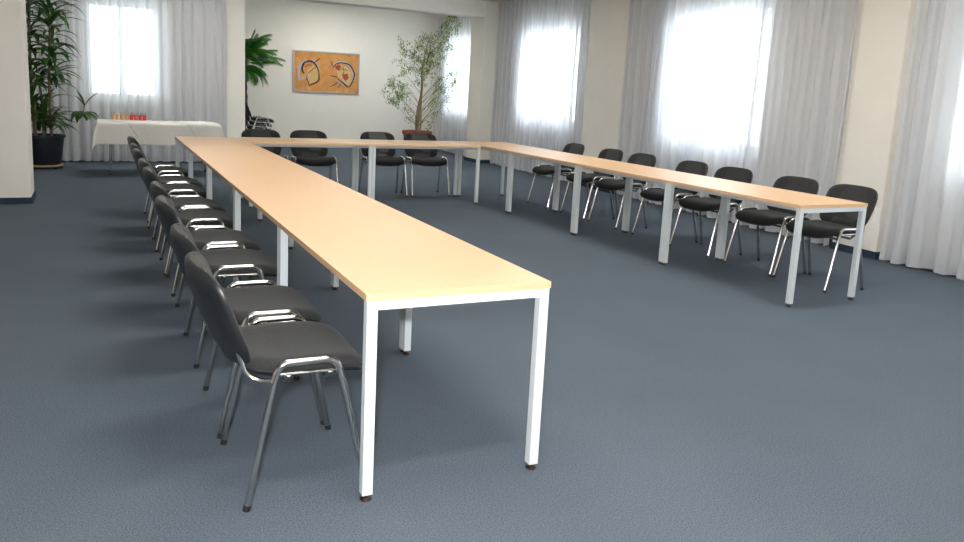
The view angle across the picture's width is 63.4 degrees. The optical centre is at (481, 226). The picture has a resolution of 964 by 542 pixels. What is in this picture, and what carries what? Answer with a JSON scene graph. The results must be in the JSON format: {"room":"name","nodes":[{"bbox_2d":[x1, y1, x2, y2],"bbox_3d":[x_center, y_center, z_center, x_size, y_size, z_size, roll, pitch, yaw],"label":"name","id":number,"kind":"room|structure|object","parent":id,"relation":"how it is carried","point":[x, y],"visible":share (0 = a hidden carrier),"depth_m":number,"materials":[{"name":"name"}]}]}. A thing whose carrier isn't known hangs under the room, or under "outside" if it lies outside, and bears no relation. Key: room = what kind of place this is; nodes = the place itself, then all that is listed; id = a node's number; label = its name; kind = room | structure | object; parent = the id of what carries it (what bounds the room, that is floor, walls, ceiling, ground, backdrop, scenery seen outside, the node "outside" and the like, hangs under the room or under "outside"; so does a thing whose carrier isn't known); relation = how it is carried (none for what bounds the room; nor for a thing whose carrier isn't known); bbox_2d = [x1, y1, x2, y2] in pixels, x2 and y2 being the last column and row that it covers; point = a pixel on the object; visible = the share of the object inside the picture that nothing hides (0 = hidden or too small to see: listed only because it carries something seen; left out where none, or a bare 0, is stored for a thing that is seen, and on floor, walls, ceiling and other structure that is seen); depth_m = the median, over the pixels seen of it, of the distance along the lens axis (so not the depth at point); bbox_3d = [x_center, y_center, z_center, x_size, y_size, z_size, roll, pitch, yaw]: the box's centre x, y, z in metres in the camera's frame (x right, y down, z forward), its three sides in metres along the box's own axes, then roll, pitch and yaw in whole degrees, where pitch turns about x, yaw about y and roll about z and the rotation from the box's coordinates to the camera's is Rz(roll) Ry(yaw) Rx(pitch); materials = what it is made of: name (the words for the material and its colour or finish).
{"room":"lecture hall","nodes":[
{"label":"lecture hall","id":0,"kind":"room"},
{"bbox_2d":[0,0,33,197],"bbox_3d":[-5.212,-1.795,7.955,0.980,3.100,0.510,-2,11,-26],"label":"wall","id":1,"kind":"structure","parent":0,"point":[16,152],"depth_m":8.00,"materials":[{"name":"paint"}]},
{"bbox_2d":[0,191,35,203],"bbox_3d":[-5.289,-0.301,8.214,1.004,0.065,0.534,-2,11,-26],"label":"baseboard","id":2,"kind":"structure","parent":1,"relation":"attached to","point":[23,200],"depth_m":8.15,"materials":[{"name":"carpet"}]},
{"bbox_2d":[32,133,65,164],"bbox_3d":[-6.268,-1.101,11.169,0.570,0.419,0.570,-2,11,-26],"label":"planter","id":3,"kind":"object","parent":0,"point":[47,148],"depth_m":11.00,"materials":[{"name":"plastic"}]},
{"bbox_2d":[226,0,244,136],"bbox_3d":[-4.180,-2.641,13.147,0.295,3.100,0.450,-2,11,-26],"label":"pillar","id":4,"kind":"structure","parent":0,"point":[235,9],"depth_m":12.94,"materials":[{"name":"paint"}]},
{"bbox_2d":[245,0,441,139],"bbox_3d":[-3.234,-3.322,17.361,5.730,3.100,0.300,-2,11,-26],"label":"wall","id":5,"kind":"structure","parent":0,"point":[371,33],"depth_m":17.25,"materials":[{"name":"paint"}]},
{"bbox_2d":[293,49,359,94],"bbox_3d":[-3.400,-3.363,17.081,1.470,0.890,0.035,-2,11,-26],"label":"framed painting","id":6,"kind":"object","parent":5,"relation":"attached to","point":[313,71],"visible":1,"depth_m":17.07,"materials":[{"name":"paper"}]},
{"bbox_2d":[294,0,484,17],"bbox_3d":[-1.933,-4.117,14.130,5.280,0.300,0.380,-2,11,-26],"label":"beam","id":7,"kind":"structure","parent":0,"point":[461,8],"depth_m":14.41,"materials":[{"name":"paint"}]},
{"bbox_2d":[0,147,963,541],"bbox_3d":[-1.565,0.084,7.589,11.500,0.100,20.400,-2,11,-26],"label":"floor","id":8,"kind":"structure","parent":0,"point":[684,399],"depth_m":3.71,"materials":[{"name":"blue carpet"}]},
{"bbox_2d":[25,0,98,168],"bbox_3d":[-6.165,-2.159,11.002,1.096,2.680,1.087,8,11,28],"label":"dracaena","id":9,"kind":"object","parent":8,"relation":"on","point":[47,148],"visible":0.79,"depth_m":10.97,"materials":[{"name":"green plant"}]},
{"bbox_2d":[109,144,205,174],"bbox_3d":[-4.614,-1.117,11.168,1.560,0.731,0.690,-2,11,-26],"label":"folding table","id":10,"kind":"object","parent":8,"relation":"on","point":[110,146],"visible":0.2,"depth_m":10.75,"materials":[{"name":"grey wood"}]},
{"bbox_2d":[90,119,223,155],"bbox_3d":[-4.610,-1.248,11.148,1.794,0.476,0.966,-2,11,-26],"label":"tablecloth","id":11,"kind":"object","parent":10,"relation":"on","point":[105,131],"visible":0.7,"depth_m":10.74,"materials":[{"name":"white fabric"}]},
{"bbox_2d":[108,119,162,137],"bbox_3d":[-4.856,-1.371,10.984,0.751,0.220,0.619,9,11,29],"label":"cloth","id":12,"kind":"object","parent":11,"relation":"on","point":[138,127],"visible":0.94,"depth_m":10.68,"materials":[{"name":"white fabric"}]},
{"bbox_2d":[171,121,219,136],"bbox_3d":[-4.164,-1.394,11.322,0.619,0.220,0.751,4,10,7],"label":"cloth","id":13,"kind":"object","parent":11,"relation":"on","point":[197,128],"visible":1,"depth_m":11.01,"materials":[{"name":"white fabric"}]},
{"bbox_2d":[127,136,193,222],"bbox_3d":[-3.167,-0.476,7.704,0.592,0.805,0.550,-2,11,-27],"label":"chair","id":14,"kind":"object","parent":8,"relation":"on","point":[159,169],"visible":0.43,"depth_m":7.59,"materials":[{"name":"black fabric"}]},
{"bbox_2d":[130,143,203,228],"bbox_3d":[-2.811,-0.331,6.968,0.592,0.805,0.550,-2,11,-27],"label":"chair","id":15,"kind":"object","parent":8,"relation":"on","point":[164,178],"visible":0.33,"depth_m":7.07,"materials":[{"name":"black fabric"}]},
{"bbox_2d":[132,148,205,251],"bbox_3d":[-2.575,-0.235,6.489,0.592,0.805,0.550,-2,11,-25],"label":"chair","id":16,"kind":"object","parent":8,"relation":"on","point":[173,189],"visible":0.44,"depth_m":6.35,"materials":[{"name":"black plastic"}]},
{"bbox_2d":[138,158,225,275],"bbox_3d":[-2.210,-0.091,5.762,0.592,0.805,0.550,-2,11,-25],"label":"chair","id":17,"kind":"object","parent":8,"relation":"on","point":[180,201],"visible":0.38,"depth_m":5.78,"materials":[{"name":"black fabric"}]},
{"bbox_2d":[142,166,232,296],"bbox_3d":[-1.959,0.009,5.261,0.592,0.805,0.550,-2,11,-25],"label":"chair","id":18,"kind":"object","parent":8,"relation":"on","point":[191,217],"visible":0.62,"depth_m":5.13,"materials":[{"name":"black fabric"}]},
{"bbox_2d":[150,181,260,330],"bbox_3d":[-1.619,0.145,4.576,0.592,0.805,0.550,-2,11,-27],"label":"chair","id":19,"kind":"object","parent":8,"relation":"on","point":[203,236],"visible":0.47,"depth_m":4.56,"materials":[{"name":"black fabric"}]},
{"bbox_2d":[155,195,276,368],"bbox_3d":[-1.369,0.250,4.048,0.592,0.805,0.550,-2,11,-26],"label":"chair","id":20,"kind":"object","parent":8,"relation":"on","point":[233,260],"visible":0.6,"depth_m":3.92,"materials":[{"name":"black fabric"}]},
{"bbox_2d":[175,136,260,219],"bbox_3d":[-2.829,-0.532,8.314,0.700,0.735,1.400,-2,11,-26],"label":"conference table","id":21,"kind":"object","parent":8,"relation":"on","point":[186,141],"visible":0.27,"depth_m":8.24,"materials":[{"name":"white wood"}]},
{"bbox_2d":[188,147,291,247],"bbox_3d":[-2.218,-0.286,7.079,0.700,0.735,1.400,-2,11,-26],"label":"conference table","id":22,"kind":"object","parent":8,"relation":"on","point":[205,154],"visible":0.47,"depth_m":6.99,"materials":[{"name":"white wood"}]},
{"bbox_2d":[170,223,323,438],"bbox_3d":[-1.003,0.395,3.317,0.592,0.805,0.550,-2,11,-25],"label":"chair","id":23,"kind":"object","parent":8,"relation":"on","point":[251,302],"visible":0.56,"depth_m":3.24,"materials":[{"name":"black fabric"}]},
{"bbox_2d":[241,129,288,199],"bbox_3d":[-2.649,-0.761,9.500,0.550,0.805,0.592,-2,11,-27],"label":"chair","id":24,"kind":"object","parent":8,"relation":"on","point":[268,133],"visible":0.25,"depth_m":9.65,"materials":[{"name":"black fabric"}]},
{"bbox_2d":[245,29,285,103],"bbox_3d":[-4.590,-2.654,15.262,1.225,2.364,1.403,12,13,42],"label":"potted palm","id":25,"kind":"object","parent":8,"relation":"on","point":[252,50],"visible":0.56,"depth_m":15.08,"materials":[{"name":"plant"}]},
{"bbox_2d":[206,162,338,287],"bbox_3d":[-1.607,-0.041,5.843,0.700,0.735,1.400,-2,11,-26],"label":"conference table","id":26,"kind":"object","parent":8,"relation":"on","point":[232,173],"visible":0.41,"depth_m":5.72,"materials":[{"name":"white wood"}]},
{"bbox_2d":[184,251,362,512],"bbox_3d":[-0.748,0.497,2.805,0.592,0.805,0.550,-2,11,-26],"label":"chair","id":27,"kind":"object","parent":8,"relation":"on","point":[283,350],"visible":0.99,"depth_m":2.64,"materials":[{"name":"grey fabric"}]},
{"bbox_2d":[240,137,372,207],"bbox_3d":[-2.070,-0.638,9.156,1.400,0.735,0.700,-2,11,-26],"label":"conference table","id":28,"kind":"object","parent":8,"relation":"on","point":[259,141],"visible":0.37,"depth_m":9.04,"materials":[{"name":"white wood"}]},
{"bbox_2d":[290,130,338,182],"bbox_3d":[-2.119,-0.778,9.759,0.550,0.805,0.592,-2,11,-27],"label":"chair","id":29,"kind":"object","parent":8,"relation":"on","point":[308,156],"visible":0.76,"depth_m":9.80,"materials":[{"name":"black fabric"}]},
{"bbox_2d":[233,184,412,352],"bbox_3d":[-0.996,0.205,4.608,0.700,0.735,1.400,-2,11,-26],"label":"conference table","id":30,"kind":"object","parent":8,"relation":"on","point":[277,202],"visible":0.42,"depth_m":4.43,"materials":[{"name":"white wood"}]},
{"bbox_2d":[358,132,407,196],"bbox_3d":[-1.309,-0.812,10.198,0.550,0.805,0.592,-2,11,-26],"label":"chair","id":31,"kind":"object","parent":8,"relation":"on","point":[384,156],"visible":0.71,"depth_m":10.24,"materials":[{"name":"black fabric"}]},
{"bbox_2d":[278,218,550,501],"bbox_3d":[-0.385,0.451,3.372,0.700,0.735,1.400,-2,11,-26],"label":"conference table","id":32,"kind":"object","parent":8,"relation":"on","point":[392,263],"visible":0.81,"depth_m":2.92,"materials":[{"name":"brown wood"}]},
{"bbox_2d":[355,139,480,203],"bbox_3d":[-0.813,-0.679,9.769,1.400,0.735,0.700,-2,11,-26],"label":"conference table","id":33,"kind":"object","parent":8,"relation":"on","point":[396,144],"visible":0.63,"depth_m":9.67,"materials":[{"name":"white"}]},
{"bbox_2d":[382,16,463,155],"bbox_3d":[-1.240,-2.908,15.882,1.747,2.993,0.705,2,10,-3],"label":"potted ficus","id":34,"kind":"object","parent":8,"relation":"on","point":[418,120],"visible":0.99,"depth_m":15.90,"materials":[{"name":"plant"}]},
{"bbox_2d":[402,130,431,155],"bbox_3d":[-1.347,-1.704,16.123,0.620,0.530,0.620,-2,11,-26],"label":"planter","id":35,"kind":"object","parent":34,"relation":"on","point":[404,132],"depth_m":15.96,"materials":[{"name":"ceramic"}]},
{"bbox_2d":[401,133,449,196],"bbox_3d":[-0.769,-0.830,10.461,0.550,0.805,0.592,-2,11,-25],"label":"chair","id":36,"kind":"object","parent":8,"relation":"on","point":[422,157],"visible":0.88,"depth_m":10.49,"materials":[{"name":"black fabric"}]},
{"bbox_2d":[457,141,559,212],"bbox_3d":[0.303,-0.652,9.943,0.700,0.735,1.400,-2,11,-27],"label":"conference table","id":37,"kind":"object","parent":8,"relation":"on","point":[504,148],"visible":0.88,"depth_m":9.88,"materials":[{"name":"white wood"}]},
{"bbox_2d":[527,143,584,208],"bbox_3d":[0.975,-0.663,10.020,0.592,0.805,0.550,-2,11,-24],"label":"chair","id":38,"kind":"object","parent":8,"relation":"on","point":[574,148],"visible":0.61,"depth_m":9.96,"materials":[{"name":"black fabric"}]},
{"bbox_2d":[507,151,630,234],"bbox_3d":[0.935,-0.407,8.717,0.700,0.735,1.400,-2,11,-27],"label":"conference table","id":39,"kind":"object","parent":8,"relation":"on","point":[556,157],"visible":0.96,"depth_m":8.65,"materials":[{"name":"white wood"}]},
{"bbox_2d":[560,148,622,219],"bbox_3d":[1.334,-0.519,9.297,0.592,0.805,0.550,-2,11,-25],"label":"chair","id":40,"kind":"object","parent":8,"relation":"on","point":[610,154],"visible":0.66,"depth_m":9.25,"materials":[{"name":"black fabric"}]},
{"bbox_2d":[587,153,655,229],"bbox_3d":[1.601,-0.413,8.762,0.592,0.805,0.550,-2,11,-27],"label":"chair","id":41,"kind":"object","parent":8,"relation":"on","point":[610,184],"visible":0.71,"depth_m":8.70,"materials":[{"name":"black fabric"}]},
{"bbox_2d":[572,163,725,263],"bbox_3d":[1.567,-0.162,7.492,0.700,0.735,1.400,-2,11,-27],"label":"conference table","id":42,"kind":"object","parent":8,"relation":"on","point":[630,171],"visible":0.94,"depth_m":7.37,"materials":[{"name":"white wood"}]},
{"bbox_2d":[631,160,707,242],"bbox_3d":[1.965,-0.269,8.038,0.592,0.805,0.550,-2,11,-24],"label":"chair","id":43,"kind":"object","parent":8,"relation":"on","point":[656,194],"visible":0.53,"depth_m":8.01,"materials":[{"name":"black fabric"}]},
{"bbox_2d":[669,167,752,257],"bbox_3d":[2.229,-0.161,7.497,0.592,0.805,0.550,-2,11,-27],"label":"chair","id":44,"kind":"object","parent":8,"relation":"on","point":[711,203],"visible":0.73,"depth_m":7.45,"materials":[{"name":"black fabric"}]},
{"bbox_2d":[662,180,867,306],"bbox_3d":[2.198,0.083,6.267,0.700,0.735,1.400,-2,11,-27],"label":"conference table","id":45,"kind":"object","parent":8,"relation":"on","point":[800,202],"visible":1,"depth_m":5.86,"materials":[{"name":"white wood"}]},
{"bbox_2d":[723,176,818,276],"bbox_3d":[2.556,-0.027,6.818,0.592,0.805,0.550,-2,11,-27],"label":"chair","id":46,"kind":"object","parent":8,"relation":"on","point":[772,216],"visible":0.62,"depth_m":6.78,"materials":[{"name":"black fabric"}]},
{"bbox_2d":[772,184,877,293],"bbox_3d":[2.810,0.072,6.326,0.592,0.805,0.550,-2,11,-25],"label":"chair","id":47,"kind":"object","parent":8,"relation":"on","point":[831,225],"visible":0.72,"depth_m":6.28,"materials":[{"name":"black fabric"}]},
{"bbox_3d":[-4.227,-1.666,14.253,0.592,0.805,0.550,-2,11,-26],"label":"chair","id":48,"kind":"object","parent":8,"relation":"on","visible":0},
{"bbox_2d":[245,118,268,128],"bbox_3d":[-4.192,-1.744,14.255,0.592,0.805,0.550,-2,11,-26],"label":"chair","id":49,"kind":"object","parent":48,"relation":"on","point":[247,126],"visible":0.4,"depth_m":14.03,"materials":[{"name":"black fabric"}]},
{"bbox_2d":[245,109,271,128],"bbox_3d":[-4.158,-1.821,14.256,0.592,0.805,0.550,-2,11,-26],"label":"chair","id":50,"kind":"object","parent":49,"relation":"on","point":[251,123],"visible":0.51,"depth_m":14.03,"materials":[{"name":"black fabric"}]},
{"bbox_2d":[245,101,273,129],"bbox_3d":[-4.123,-1.899,14.258,0.592,0.805,0.550,-2,11,-26],"label":"chair","id":51,"kind":"object","parent":49,"relation":"on","point":[252,118],"visible":0.6,"depth_m":14.04,"materials":[{"name":"black fabric"}]},
{"bbox_2d":[465,1,499,162],"bbox_3d":[0.096,-2.825,15.487,0.520,3.100,0.590,-2,11,-26],"label":"pillar","id":52,"kind":"structure","parent":0,"point":[483,29],"depth_m":15.24,"materials":[{"name":"paint"}]},
{"bbox_2d":[464,157,489,162],"bbox_3d":[-0.054,-1.331,15.709,0.382,0.070,0.614,-2,11,-26],"label":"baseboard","id":53,"kind":"structure","parent":52,"relation":"attached to","point":[465,158],"depth_m":15.47,"materials":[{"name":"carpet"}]},
{"bbox_2d":[482,0,510,1],"bbox_3d":[-1.402,-3.065,7.043,11.500,0.100,20.400,-2,11,-26],"label":"ceiling","id":54,"kind":"structure","parent":0,"point":[482,0],"depth_m":14.78,"materials":[{"name":"white paint"}]},
{"bbox_2d":[25,0,226,161],"bbox_3d":[-6.739,-2.507,11.573,5.650,3.070,0.138,-2,11,-26],"label":"curtain","id":55,"kind":"object","parent":54,"relation":"hanging from","point":[160,60],"visible":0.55,"depth_m":12.24,"materials":[{"name":"white fabric"}]},
{"bbox_2d":[433,16,471,155],"bbox_3d":[-0.533,-3.074,16.992,0.123,2.970,2.660,-1,11,-24],"label":"curtain","id":56,"kind":"object","parent":54,"relation":"hanging from","point":[450,126],"visible":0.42,"depth_m":17.10,"materials":[{"name":"white fabric"}]},
{"bbox_2d":[490,0,590,182],"bbox_3d":[0.939,-2.486,13.743,0.212,3.070,3.311,-1,11,-24],"label":"curtain","id":57,"kind":"object","parent":54,"relation":"hanging from","point":[542,45],"visible":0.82,"depth_m":13.51,"materials":[{"name":"white fabric"}]},
{"bbox_2d":[614,0,858,245],"bbox_3d":[2.856,-1.654,9.516,0.211,3.069,3.940,-1,11,-24],"label":"curtain","id":58,"kind":"object","parent":54,"relation":"hanging from","point":[760,87],"visible":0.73,"depth_m":9.10,"materials":[{"name":"white fabric"}]},
{"bbox_2d":[879,0,963,279],"bbox_3d":[4.616,-0.891,5.634,0.207,3.070,3.500,-1,11,-24],"label":"curtain","id":59,"kind":"object","parent":54,"relation":"hanging from","point":[924,225],"visible":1,"depth_m":6.96,"materials":[{"name":"white fabric"}]},
{"bbox_2d":[442,0,863,184],"bbox_3d":[3.153,-1.641,9.565,0.340,3.100,20.400,-1,11,-24],"label":"wall","id":60,"kind":"structure","parent":0,"point":[860,2],"depth_m":7.89,"materials":[{"name":"paint"}]},
{"bbox_2d":[581,0,629,184],"bbox_3d":[1.906,-2.093,11.805,0.160,3.100,1.070,-1,11,-24],"label":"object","id":61,"kind":"structure","parent":60,"relation":"in","point":[608,27],"depth_m":11.75,"materials":[{"name":"paint"}]},
{"bbox_2d":[581,183,955,276],"bbox_3d":[2.902,-0.127,9.637,0.134,0.070,20.200,-1,11,-24],"label":"baseboard","id":62,"kind":"structure","parent":60,"relation":"attached to","point":[845,248],"depth_m":7.82,"materials":[{"name":"carpet"}]},
{"bbox_2d":[832,0,915,251],"bbox_3d":[3.839,-1.255,7.543,0.160,3.100,0.520,-1,11,-24],"label":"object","id":63,"kind":"structure","parent":60,"relation":"in","point":[886,26],"depth_m":7.48,"materials":[{"name":"paint"}]},
{"bbox_2d":[872,207,880,224],"bbox_3d":[3.789,-0.097,7.502,0.020,0.160,0.080,-1,11,-24],"label":"wall socket","id":64,"kind":"object","parent":63,"relation":"attached to","point":[877,211],"visible":0.94,"depth_m":7.49,"materials":[{"name":"plastic"}]},
{"bbox_3d":[-6.898,-2.549,11.805,5.770,3.100,0.300,-2,11,-26],"label":"wall","id":65,"kind":"structure","parent":0,"visible":0},
{"bbox_2d":[70,160,201,161],"bbox_3d":[-6.906,-1.030,11.924,5.770,0.070,0.015,-2,11,-26],"label":"baseboard","id":66,"kind":"structure","parent":65,"relation":"attached to","point":[70,160],"depth_m":12.49,"materials":[{"name":"carpet"}]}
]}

